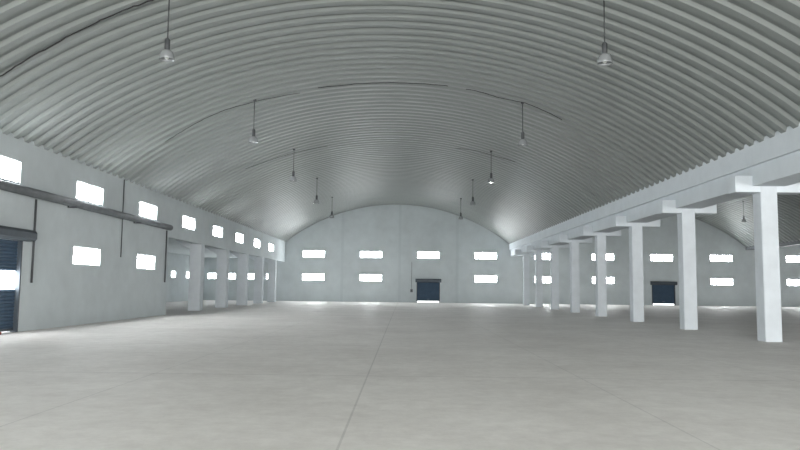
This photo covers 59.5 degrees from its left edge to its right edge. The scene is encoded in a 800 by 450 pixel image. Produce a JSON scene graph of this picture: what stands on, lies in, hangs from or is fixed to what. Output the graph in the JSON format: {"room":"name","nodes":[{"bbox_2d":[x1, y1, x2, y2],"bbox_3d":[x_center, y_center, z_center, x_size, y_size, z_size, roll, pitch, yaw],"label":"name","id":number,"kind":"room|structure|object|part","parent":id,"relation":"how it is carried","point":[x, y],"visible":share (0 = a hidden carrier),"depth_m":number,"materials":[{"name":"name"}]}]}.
{"room":"empty warehouse","nodes":[
{"label":"empty warehouse","id":0,"kind":"room"},
{"bbox_2d":[0,129,285,331],"bbox_3d":[-11.776,0.842,27.851,0.300,5.970,83.500,1,-5,0],"label":"wall","id":1,"kind":"structure","parent":0,"point":[61,293],"depth_m":26.51,"materials":[{"name":"grey paint"}]},
{"bbox_2d":[0,156,20,183],"bbox_3d":[-11.693,-1.685,20.395,0.150,0.690,2.200,1,-5,0],"label":"window","id":2,"kind":"structure","parent":1,"relation":"in","point":[9,169],"depth_m":21.02,"materials":[{"name":"white glass"}]},
{"bbox_2d":[0,225,36,331],"bbox_3d":[-11.606,1.562,19.921,0.500,3.140,3.670,1,-5,0],"label":"door","id":3,"kind":"structure","parent":1,"relation":"in","point":[11,250],"depth_m":21.12,"materials":[{"name":"blue paint"}]},
{"bbox_3d":[-11.806,1.549,19.858,0.010,0.550,3.300,1,-5,0],"label":"vision panel","id":4,"kind":"part","parent":3,"relation":"part of","materials":[{"name":"white glass"}]},
{"bbox_2d":[0,289,14,328],"bbox_3d":[-11.804,2.446,19.778,0.045,1.250,3.300,1,-5,0],"label":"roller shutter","id":5,"kind":"object","parent":3,"relation":"hanging from","point":[7,296],"depth_m":21.02,"materials":[{"name":"blue paint"}]},
{"bbox_2d":[0,239,17,270],"bbox_3d":[-11.786,0.812,19.923,0.045,0.930,3.300,1,-5,0],"label":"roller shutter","id":6,"kind":"object","parent":3,"relation":"hanging from","point":[8,248],"depth_m":21.06,"materials":[{"name":"blue paint"}]},
{"bbox_3d":[-11.749,1.877,21.450,0.200,2.780,0.070,1,-5,0],"label":"guide rail","id":7,"kind":"part","parent":3,"relation":"part of","materials":[{"name":"metal"}]},
{"bbox_2d":[30,199,36,282],"bbox_3d":[-11.615,0.504,22.208,0.065,2.650,0.065,-1,-5,23],"label":"conduit","id":8,"kind":"object","parent":1,"relation":"attached to","point":[35,210],"visible":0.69,"depth_m":22.17,"materials":[{"name":"grey metal"}]},
{"bbox_2d":[0,180,172,229],"bbox_3d":[-11.539,-1.998,10.608,0.340,0.330,48.450,1,-5,0],"label":"pipe","id":9,"kind":"object","parent":1,"relation":"attached to","point":[4,185],"visible":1,"depth_m":24.46,"materials":[{"name":"grey metal"}]},
{"bbox_2d":[73,246,99,266],"bbox_3d":[-11.687,1.186,26.063,0.150,0.690,2.200,1,-5,0],"label":"window","id":10,"kind":"structure","parent":1,"relation":"in","point":[82,256],"depth_m":26.05,"materials":[{"name":"white glass"}]},
{"bbox_2d":[76,181,102,205],"bbox_3d":[-11.660,-1.164,26.271,0.150,0.690,2.200,1,-5,0],"label":"window","id":11,"kind":"structure","parent":1,"relation":"in","point":[85,192],"depth_m":26.28,"materials":[{"name":"white glass"}]},
{"bbox_3d":[-11.634,-0.837,26.242,0.090,0.034,2.200,1,-5,0],"label":"sill","id":12,"kind":"part","parent":11,"relation":"part of","materials":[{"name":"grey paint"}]},
{"bbox_2d":[120,180,124,256],"bbox_3d":[-11.573,-0.281,29.204,0.041,3.250,0.041,-1,-5,23],"label":"conduit","id":13,"kind":"object","parent":1,"relation":"attached to","point":[124,180],"visible":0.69,"depth_m":29.17,"materials":[{"name":"grey metal"}]},
{"bbox_2d":[137,254,154,270],"bbox_3d":[-11.653,1.716,32.040,0.150,0.690,2.200,1,-5,0],"label":"window","id":14,"kind":"structure","parent":1,"relation":"in","point":[144,262],"depth_m":32.18,"materials":[{"name":"white glass"}]},
{"bbox_2d":[139,201,156,220],"bbox_3d":[-11.626,-0.635,32.248,0.150,0.690,2.200,1,-5,0],"label":"window","id":15,"kind":"structure","parent":1,"relation":"in","point":[148,211],"depth_m":32.37,"materials":[{"name":"white glass"}]},
{"bbox_2d":[164,231,167,281],"bbox_3d":[-11.544,1.545,34.514,0.065,2.550,0.065,-1,-5,23],"label":"conduit","id":16,"kind":"object","parent":1,"relation":"attached to","point":[166,231],"visible":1,"depth_m":34.48,"materials":[{"name":"grey metal"}]},
{"bbox_2d":[183,215,194,230],"bbox_3d":[-11.592,-0.096,38.324,0.150,0.690,2.200,1,-5,0],"label":"window","id":17,"kind":"structure","parent":1,"relation":"in","point":[188,223],"depth_m":38.53,"materials":[{"name":"white glass"}]},
{"bbox_2d":[213,225,221,237],"bbox_3d":[-11.558,0.433,44.300,0.150,0.690,2.200,1,-5,0],"label":"window","id":18,"kind":"structure","parent":1,"relation":"in","point":[217,231],"depth_m":44.52,"materials":[{"name":"white glass"}]},
{"bbox_2d":[236,233,242,243],"bbox_3d":[-11.525,0.954,50.177,0.150,0.690,2.200,1,-5,0],"label":"window","id":19,"kind":"structure","parent":1,"relation":"in","point":[239,237],"depth_m":50.47,"materials":[{"name":"white glass"}]},
{"bbox_2d":[254,239,259,247],"bbox_3d":[-11.491,1.484,56.154,0.150,0.690,2.200,1,-5,0],"label":"window","id":20,"kind":"structure","parent":1,"relation":"in","point":[256,241],"depth_m":56.14,"materials":[{"name":"white glass"}]},
{"bbox_2d":[269,243,272,251],"bbox_3d":[-11.457,2.013,62.130,0.150,0.690,2.200,1,-5,0],"label":"window","id":21,"kind":"structure","parent":1,"relation":"in","point":[270,245],"depth_m":62.14,"materials":[{"name":"white glass"}]},
{"bbox_2d":[166,252,189,301],"bbox_3d":[-19.850,3.636,51.543,0.300,4.400,35.900,1,-5,0],"label":"wall","id":22,"kind":"structure","parent":0,"point":[177,287],"depth_m":61.85,"materials":[{"name":"grey paint"}]},
{"bbox_2d":[168,239,237,257],"bbox_3d":[-15.877,1.587,51.702,8.200,0.200,35.900,1,-5,0],"label":"ceiling","id":23,"kind":"structure","parent":0,"point":[173,247],"depth_m":55.90,"materials":[{"name":"grey paint"}]},
{"bbox_2d":[0,0,799,243],"bbox_3d":[-0.473,-3.741,28.198,22.873,4.165,83.710,1,-5,0],"label":"ceiling","id":24,"kind":"structure","parent":0,"point":[688,84],"depth_m":24.25,"materials":[{"name":"grey metal"}]},
{"bbox_2d":[0,0,153,76],"bbox_3d":[-8.189,-4.764,17.874,4.763,2.300,0.147,0,-5,5],"label":"cable","id":25,"kind":"object","parent":24,"relation":"hanging from","point":[147,0],"visible":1,"depth_m":17.90,"materials":[{"name":"black plastic"}]},
{"bbox_2d":[159,0,174,61],"bbox_3d":[-5.879,-5.053,17.749,0.384,1.763,0.384,1,-5,0],"label":"lamp","id":26,"kind":"object","parent":24,"relation":"hanging from","point":[166,55],"visible":1,"depth_m":17.65,"materials":[{"name":"grey metal"}]},
{"bbox_3d":[-5.887,-4.299,17.682,0.384,0.250,0.384,1,-5,0],"label":"lamp shade","id":27,"kind":"part","parent":26,"relation":"part of","materials":[{"name":"grey metal"}]},
{"bbox_3d":[-5.876,-5.307,17.771,0.033,1.193,0.033,3,-5,-22],"label":"suspension rod","id":28,"kind":"part","parent":26,"relation":"part of","materials":[{"name":"grey metal"}]},
{"bbox_2d":[165,93,298,141],"bbox_3d":[-6.780,-4.378,28.105,5.421,2.090,0.534,1,-5,0],"label":"cable","id":29,"kind":"object","parent":24,"relation":"hanging from","point":[294,93],"visible":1,"depth_m":28.06,"materials":[{"name":"black plastic"}]},
{"bbox_2d":[248,99,257,143],"bbox_3d":[-5.821,-4.152,27.909,0.384,1.763,0.384,1,-5,0],"label":"lamp","id":30,"kind":"object","parent":24,"relation":"hanging from","point":[253,139],"visible":1,"depth_m":27.81,"materials":[{"name":"grey metal"}]},
{"bbox_3d":[-5.830,-3.399,27.842,0.384,0.250,0.384,1,-5,0],"label":"lamp shade","id":31,"kind":"part","parent":30,"relation":"part of","materials":[{"name":"grey"}]},
{"bbox_2d":[246,146,325,168],"bbox_3d":[-6.234,-3.718,38.600,4.493,1.533,0.190,2,-5,-13],"label":"cable","id":32,"kind":"object","parent":24,"relation":"hanging from","point":[324,146],"visible":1,"depth_m":38.61,"materials":[{"name":"black plastic"}]},
{"bbox_2d":[290,149,296,181],"bbox_3d":[-5.764,-3.261,37.969,0.384,1.763,0.384,1,-5,0],"label":"lamp","id":33,"kind":"object","parent":24,"relation":"hanging from","point":[293,178],"visible":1,"depth_m":37.86,"materials":[{"name":"grey metal"}]},
{"bbox_2d":[314,178,318,203],"bbox_3d":[-5.708,-2.369,48.029,0.384,1.763,0.384,1,-5,0],"label":"lamp","id":34,"kind":"object","parent":24,"relation":"hanging from","point":[316,201],"visible":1,"depth_m":47.92,"materials":[{"name":"grey metal"}]},
{"bbox_2d":[318,82,446,87],"bbox_3d":[-0.690,-5.604,28.089,5.224,0.252,0.139,0,-5,3],"label":"cable","id":35,"kind":"object","parent":24,"relation":"attached to","point":[388,82],"visible":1,"depth_m":28.13,"materials":[{"name":"black plastic"}]},
{"bbox_2d":[470,179,475,204],"bbox_3d":[4.992,-2.254,47.959,0.384,1.763,0.384,1,-5,0],"label":"lamp","id":36,"kind":"object","parent":24,"relation":"hanging from","point":[472,201],"visible":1,"depth_m":47.81,"materials":[{"name":"grey metal"}]},
{"bbox_2d":[488,151,494,183],"bbox_3d":[4.935,-3.146,37.898,0.384,1.763,0.384,1,-5,0],"label":"lamp","id":37,"kind":"object","parent":24,"relation":"hanging from","point":[491,180],"visible":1,"depth_m":37.73,"materials":[{"name":"grey metal"}]},
{"bbox_3d":[4.926,-2.392,37.832,0.384,0.250,0.384,1,-5,0],"label":"lamp shade","id":38,"kind":"part","parent":37,"relation":"part of","materials":[{"name":"grey"}]},
{"bbox_2d":[466,89,561,119],"bbox_3d":[4.573,-4.830,27.910,3.901,1.167,0.380,1,-5,-2],"label":"cable","id":39,"kind":"object","parent":24,"relation":"hanging from","point":[466,89],"visible":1,"depth_m":27.91,"materials":[{"name":"black plastic"}]},
{"bbox_2d":[518,103,527,145],"bbox_3d":[4.878,-4.037,27.838,0.384,1.763,0.384,1,-5,0],"label":"lamp","id":40,"kind":"object","parent":24,"relation":"hanging from","point":[522,142],"visible":1,"depth_m":27.74,"materials":[{"name":"grey metal"}]},
{"bbox_3d":[4.869,-3.284,27.771,0.384,0.250,0.384,1,-5,0],"label":"lamp shade","id":41,"kind":"part","parent":40,"relation":"part of","materials":[{"name":"grey"}]},
{"bbox_2d":[597,1,612,65],"bbox_3d":[5.160,-4.934,17.676,0.384,1.763,0.384,1,-5,0],"label":"lamp","id":42,"kind":"object","parent":24,"relation":"hanging from","point":[605,59],"visible":1,"depth_m":17.58,"materials":[{"name":"grey metal"}]},
{"bbox_3d":[5.163,-5.188,17.698,0.033,1.193,0.033,-1,-5,23],"label":"suspension rod","id":43,"kind":"part","parent":42,"relation":"part of","materials":[{"name":"grey metal"}]},
{"bbox_3d":[5.152,-4.180,17.609,0.384,0.250,0.384,1,-5,0],"label":"lamp shade","id":44,"kind":"part","parent":42,"relation":"part of","materials":[{"name":"grey"}]},
{"bbox_2d":[0,300,799,449],"bbox_3d":[18.737,4.243,27.377,77.800,0.200,84.100,1,-5,0],"label":"floor","id":45,"kind":"structure","parent":0,"point":[278,375],"depth_m":11.42,"materials":[{"name":"concrete"}]},
{"bbox_2d":[176,240,204,310],"bbox_3d":[-12.341,2.886,40.975,1.540,4.200,0.680,1,-5,0],"label":"concrete column","id":46,"kind":"structure","parent":45,"relation":"on","point":[197,251],"depth_m":40.66,"materials":[{"name":"white concrete"}]},
{"bbox_2d":[205,246,229,307],"bbox_3d":[-12.308,3.407,46.852,1.540,4.200,0.680,1,-5,0],"label":"concrete column","id":47,"kind":"structure","parent":45,"relation":"on","point":[222,268],"depth_m":46.55,"materials":[{"name":"white concrete"}]},
{"bbox_2d":[230,251,248,304],"bbox_3d":[-12.275,3.928,52.729,1.540,4.200,0.680,1,-5,0],"label":"concrete column","id":48,"kind":"structure","parent":45,"relation":"on","point":[243,259],"depth_m":52.41,"materials":[{"name":"white concrete"}]},
{"bbox_2d":[249,255,263,303],"bbox_3d":[-12.242,4.448,58.606,1.540,4.200,0.680,1,-5,0],"label":"concrete column","id":49,"kind":"structure","parent":45,"relation":"on","point":[259,261],"depth_m":58.29,"materials":[{"name":"white concrete"}]},
{"bbox_2d":[264,258,276,301],"bbox_3d":[-12.209,4.969,64.483,1.540,4.200,0.680,1,-5,0],"label":"concrete column","id":50,"kind":"structure","parent":45,"relation":"on","point":[272,264],"depth_m":64.16,"materials":[{"name":"white concrete"}]},
{"bbox_2d":[515,250,534,304],"bbox_3d":[11.417,4.720,63.066,2.100,4.980,0.500,1,-5,0],"label":"concrete column","id":51,"kind":"structure","parent":45,"relation":"on","point":[526,298],"depth_m":62.87,"materials":[{"name":"white concrete"}]},
{"bbox_2d":[526,246,549,306],"bbox_3d":[11.383,4.190,57.090,2.100,4.980,0.500,1,-5,0],"label":"concrete column","id":52,"kind":"structure","parent":45,"relation":"on","point":[538,253],"depth_m":56.88,"materials":[{"name":"white concrete"}]},
{"bbox_2d":[540,241,569,309],"bbox_3d":[11.349,3.661,51.113,2.100,4.980,0.500,1,-5,0],"label":"concrete column","id":53,"kind":"structure","parent":45,"relation":"on","point":[554,249],"depth_m":50.93,"materials":[{"name":"white concrete"}]},
{"bbox_2d":[558,235,591,312],"bbox_3d":[11.315,3.131,45.137,2.100,4.980,0.500,1,-5,0],"label":"concrete column","id":54,"kind":"structure","parent":45,"relation":"on","point":[574,244],"depth_m":44.94,"materials":[{"name":"white concrete"}]},
{"bbox_2d":[581,227,620,316],"bbox_3d":[11.282,2.602,39.160,2.100,4.980,0.500,1,-5,0],"label":"concrete column","id":55,"kind":"structure","parent":45,"relation":"on","point":[600,238],"depth_m":38.98,"materials":[{"name":"white concrete"}]},
{"bbox_2d":[613,216,659,321],"bbox_3d":[11.248,2.072,33.184,2.100,4.980,0.500,1,-5,0],"label":"concrete column","id":56,"kind":"structure","parent":45,"relation":"on","point":[635,229],"depth_m":33.01,"materials":[{"name":"white concrete"}]},
{"bbox_2d":[658,200,716,329],"bbox_3d":[11.214,1.542,27.207,2.100,4.980,0.500,1,-5,0],"label":"concrete column","id":57,"kind":"structure","parent":45,"relation":"on","point":[686,238],"depth_m":27.04,"materials":[{"name":"white concrete"}]},
{"bbox_2d":[728,176,799,341],"bbox_3d":[11.180,1.013,21.231,2.100,4.980,0.500,1,-5,0],"label":"concrete column","id":58,"kind":"structure","parent":45,"relation":"on","point":[765,209],"depth_m":21.08,"materials":[{"name":"white concrete"}]},
{"bbox_2d":[509,122,799,255],"bbox_3d":[11.198,-1.232,27.905,1.200,1.310,83.500,1,-5,0],"label":"beam","id":59,"kind":"structure","parent":58,"relation":"on","point":[774,161],"depth_m":25.18,"materials":[{"name":"paint"}]},
{"bbox_2d":[203,205,799,306],"bbox_3d":[19.030,2.850,69.539,77.800,10.020,0.250,1,-5,0],"label":"wall","id":60,"kind":"structure","parent":0,"point":[372,228],"depth_m":69.37,"materials":[{"name":"grey paint"}]},
{"bbox_2d":[208,273,215,278],"bbox_3d":[-18.597,5.072,69.474,1.000,0.630,0.150,1,-5,0],"label":"window","id":61,"kind":"structure","parent":60,"relation":"in","point":[210,275],"depth_m":69.52,"materials":[{"name":"white glass"}]},
{"bbox_2d":[229,273,235,279],"bbox_3d":[-16.797,5.092,69.462,1.000,0.630,0.150,1,-5,0],"label":"window","id":62,"kind":"structure","parent":60,"relation":"in","point":[232,276],"depth_m":69.51,"materials":[{"name":"white glass"}]},
{"bbox_3d":[-16.797,5.082,69.517,0.920,0.520,0.006,1,-5,0],"label":"pane","id":63,"kind":"part","parent":62,"relation":"part of","materials":[{"name":"white glass"}]},
{"bbox_2d":[248,273,253,279],"bbox_3d":[-14.697,5.114,69.448,1.000,0.630,0.150,1,-5,0],"label":"window","id":64,"kind":"structure","parent":60,"relation":"in","point":[250,275],"depth_m":69.49,"materials":[{"name":"white glass"}]},
{"bbox_2d":[302,274,323,280],"bbox_3d":[-8.598,5.180,69.408,2.200,0.690,0.150,1,-5,0],"label":"window","id":65,"kind":"structure","parent":60,"relation":"in","point":[305,277],"depth_m":69.45,"materials":[{"name":"white glass"}]},
{"bbox_2d":[303,250,324,257],"bbox_3d":[-8.572,2.889,69.611,2.200,0.690,0.150,1,-5,0],"label":"window","id":66,"kind":"structure","parent":60,"relation":"in","point":[315,254],"depth_m":69.66,"materials":[{"name":"white glass"}]},
{"bbox_2d":[340,213,343,301],"bbox_3d":[-5.725,3.162,69.501,0.260,8.832,0.050,1,-5,0],"label":"pilaster","id":67,"kind":"object","parent":60,"relation":"attached to","point":[342,230],"visible":1,"depth_m":69.47,"materials":[{"name":"grey concrete"}]},
{"bbox_2d":[360,251,381,257],"bbox_3d":[-2.872,2.950,69.573,2.200,0.690,0.150,1,-5,0],"label":"window","id":68,"kind":"structure","parent":60,"relation":"in","point":[363,254],"depth_m":69.62,"materials":[{"name":"white glass"}]},
{"bbox_2d":[360,274,381,281],"bbox_3d":[-2.898,5.241,69.371,2.200,0.690,0.150,1,-5,0],"label":"window","id":69,"kind":"structure","parent":60,"relation":"in","point":[363,277],"depth_m":69.42,"materials":[{"name":"white glass"}]},
{"bbox_2d":[398,205,401,301],"bbox_3d":[-0.021,2.801,69.500,0.260,9.678,0.050,1,-5,0],"label":"pilaster","id":70,"kind":"object","parent":60,"relation":"attached to","point":[400,206],"visible":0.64,"depth_m":69.42,"materials":[{"name":"grey concrete"}]},
{"bbox_2d":[415,279,440,302],"bbox_3d":[2.787,6.482,69.103,2.540,2.340,0.500,1,-5,0],"label":"door","id":71,"kind":"structure","parent":60,"relation":"in","point":[427,290],"depth_m":69.25,"materials":[{"name":"blue paint"}]},
{"bbox_2d":[417,282,438,299],"bbox_3d":[2.787,6.598,69.281,2.300,1.820,0.045,1,-5,0],"label":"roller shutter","id":72,"kind":"object","parent":71,"relation":"hanging from","point":[425,290],"depth_m":69.29,"materials":[{"name":"blue metal"}]},
{"bbox_2d":[417,252,439,258],"bbox_3d":[2.827,3.012,69.536,2.200,0.690,0.150,1,-5,0],"label":"window","id":73,"kind":"structure","parent":60,"relation":"in","point":[420,255],"depth_m":69.57,"materials":[{"name":"white glass"}]},
{"bbox_2d":[456,215,458,302],"bbox_3d":[5.673,3.368,69.418,0.260,8.664,0.050,1,-5,0],"label":"pilaster","id":74,"kind":"object","parent":60,"relation":"attached to","point":[457,216],"visible":1,"depth_m":69.44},
{"bbox_2d":[475,276,496,282],"bbox_3d":[8.501,5.364,69.295,2.200,0.690,0.150,1,-5,0],"label":"window","id":75,"kind":"structure","parent":60,"relation":"in","point":[478,279],"depth_m":69.34,"materials":[{"name":"white glass"}]},
{"bbox_2d":[475,252,496,259],"bbox_3d":[8.527,3.073,69.498,2.200,0.690,0.150,1,-5,0],"label":"window","id":76,"kind":"structure","parent":60,"relation":"in","point":[478,255],"depth_m":69.54,"materials":[{"name":"white glass"}]},
{"bbox_2d":[534,253,550,259],"bbox_3d":[14.426,3.137,69.459,2.200,0.690,0.150,1,-5,0],"label":"window","id":77,"kind":"structure","parent":60,"relation":"in","point":[545,256],"depth_m":69.51,"materials":[{"name":"white glass"}]},
{"bbox_3d":[14.427,3.126,69.514,2.120,0.580,0.006,1,-5,0],"label":"pane","id":78,"kind":"part","parent":77,"relation":"part of","materials":[{"name":"white glass"}]},
{"bbox_2d":[534,276,550,282],"bbox_3d":[14.400,5.428,69.256,2.200,0.690,0.150,1,-5,0],"label":"window","id":79,"kind":"structure","parent":60,"relation":"in","point":[546,279],"depth_m":69.30,"materials":[{"name":"white glass"}]},
{"bbox_3d":[14.401,5.417,69.311,2.120,0.580,0.006,1,-5,0],"label":"pane","id":80,"kind":"part","parent":79,"relation":"part of","materials":[{"name":"white glass"}]},
{"bbox_2d":[592,254,613,260],"bbox_3d":[20.126,3.198,69.421,2.200,0.690,0.150,1,-5,0],"label":"window","id":81,"kind":"structure","parent":60,"relation":"in","point":[609,257],"depth_m":69.47,"materials":[{"name":"white glass"}]},
{"bbox_2d":[592,277,613,283],"bbox_3d":[20.100,5.489,69.219,2.200,0.690,0.150,1,-5,0],"label":"window","id":82,"kind":"structure","parent":60,"relation":"in","point":[610,280],"depth_m":69.27,"materials":[{"name":"white glass"}]},
{"bbox_2d":[651,254,672,260],"bbox_3d":[25.925,3.260,69.383,2.200,0.690,0.150,1,-5,0],"label":"window","id":83,"kind":"structure","parent":60,"relation":"in","point":[654,257],"depth_m":69.44,"materials":[{"name":"white glass"}]},
{"bbox_2d":[650,281,676,304],"bbox_3d":[25.985,6.731,68.950,2.540,2.340,0.500,1,-5,0],"label":"door","id":84,"kind":"structure","parent":60,"relation":"in","point":[663,292],"depth_m":69.10,"materials":[{"name":"blue paint"}]},
{"bbox_2d":[652,285,673,302],"bbox_3d":[25.985,6.848,69.128,2.300,1.820,0.045,1,-5,0],"label":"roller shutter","id":85,"kind":"object","parent":84,"relation":"hanging from","point":[660,293],"depth_m":69.12,"materials":[{"name":"blue paint"}]},
{"bbox_2d":[710,255,731,261],"bbox_3d":[31.825,3.324,69.344,2.200,0.690,0.150,1,-5,0],"label":"window","id":86,"kind":"structure","parent":60,"relation":"in","point":[713,258],"depth_m":69.39,"materials":[{"name":"white glass"}]},
{"bbox_2d":[711,278,732,284],"bbox_3d":[31.799,5.615,69.141,2.200,0.690,0.150,1,-5,0],"label":"window","id":87,"kind":"structure","parent":60,"relation":"in","point":[714,281],"depth_m":69.18,"materials":[{"name":"white glass"}]},
{"bbox_2d":[786,256,799,262],"bbox_3d":[39.324,3.405,69.295,2.200,0.690,0.150,1,-5,0],"label":"window","id":88,"kind":"structure","parent":60,"relation":"in","point":[789,259],"depth_m":69.35,"materials":[{"name":"white glass"}]},
{"bbox_2d":[787,279,799,285],"bbox_3d":[39.298,5.695,69.092,2.200,0.690,0.150,1,-5,0],"label":"window","id":89,"kind":"structure","parent":60,"relation":"in","point":[790,282],"depth_m":69.13,"materials":[{"name":"white glass"}]},
{"bbox_2d":[695,194,799,246],"bbox_3d":[22.925,-3.489,28.044,22.873,4.165,83.710,1,-5,0],"label":"ceiling","id":90,"kind":"structure","parent":0,"point":[728,218],"depth_m":61.29,"materials":[{"name":"grey metal"}]},
{"bbox_2d":[741,201,745,222],"bbox_3d":[28.447,-1.102,57.964,0.384,1.763,0.384,1,-5,0],"label":"lamp","id":91,"kind":"object","parent":90,"relation":"hanging from","point":[743,219],"visible":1,"depth_m":57.91,"materials":[{"name":"grey metal"}]},
{"bbox_2d":[746,240,799,249],"bbox_3d":[34.601,-1.389,27.787,1.160,0.350,83.500,1,-5,0],"label":"gutter","id":92,"kind":"object","parent":90,"relation":"attached to","point":[794,243],"visible":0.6,"depth_m":62.12,"materials":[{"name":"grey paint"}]}
]}

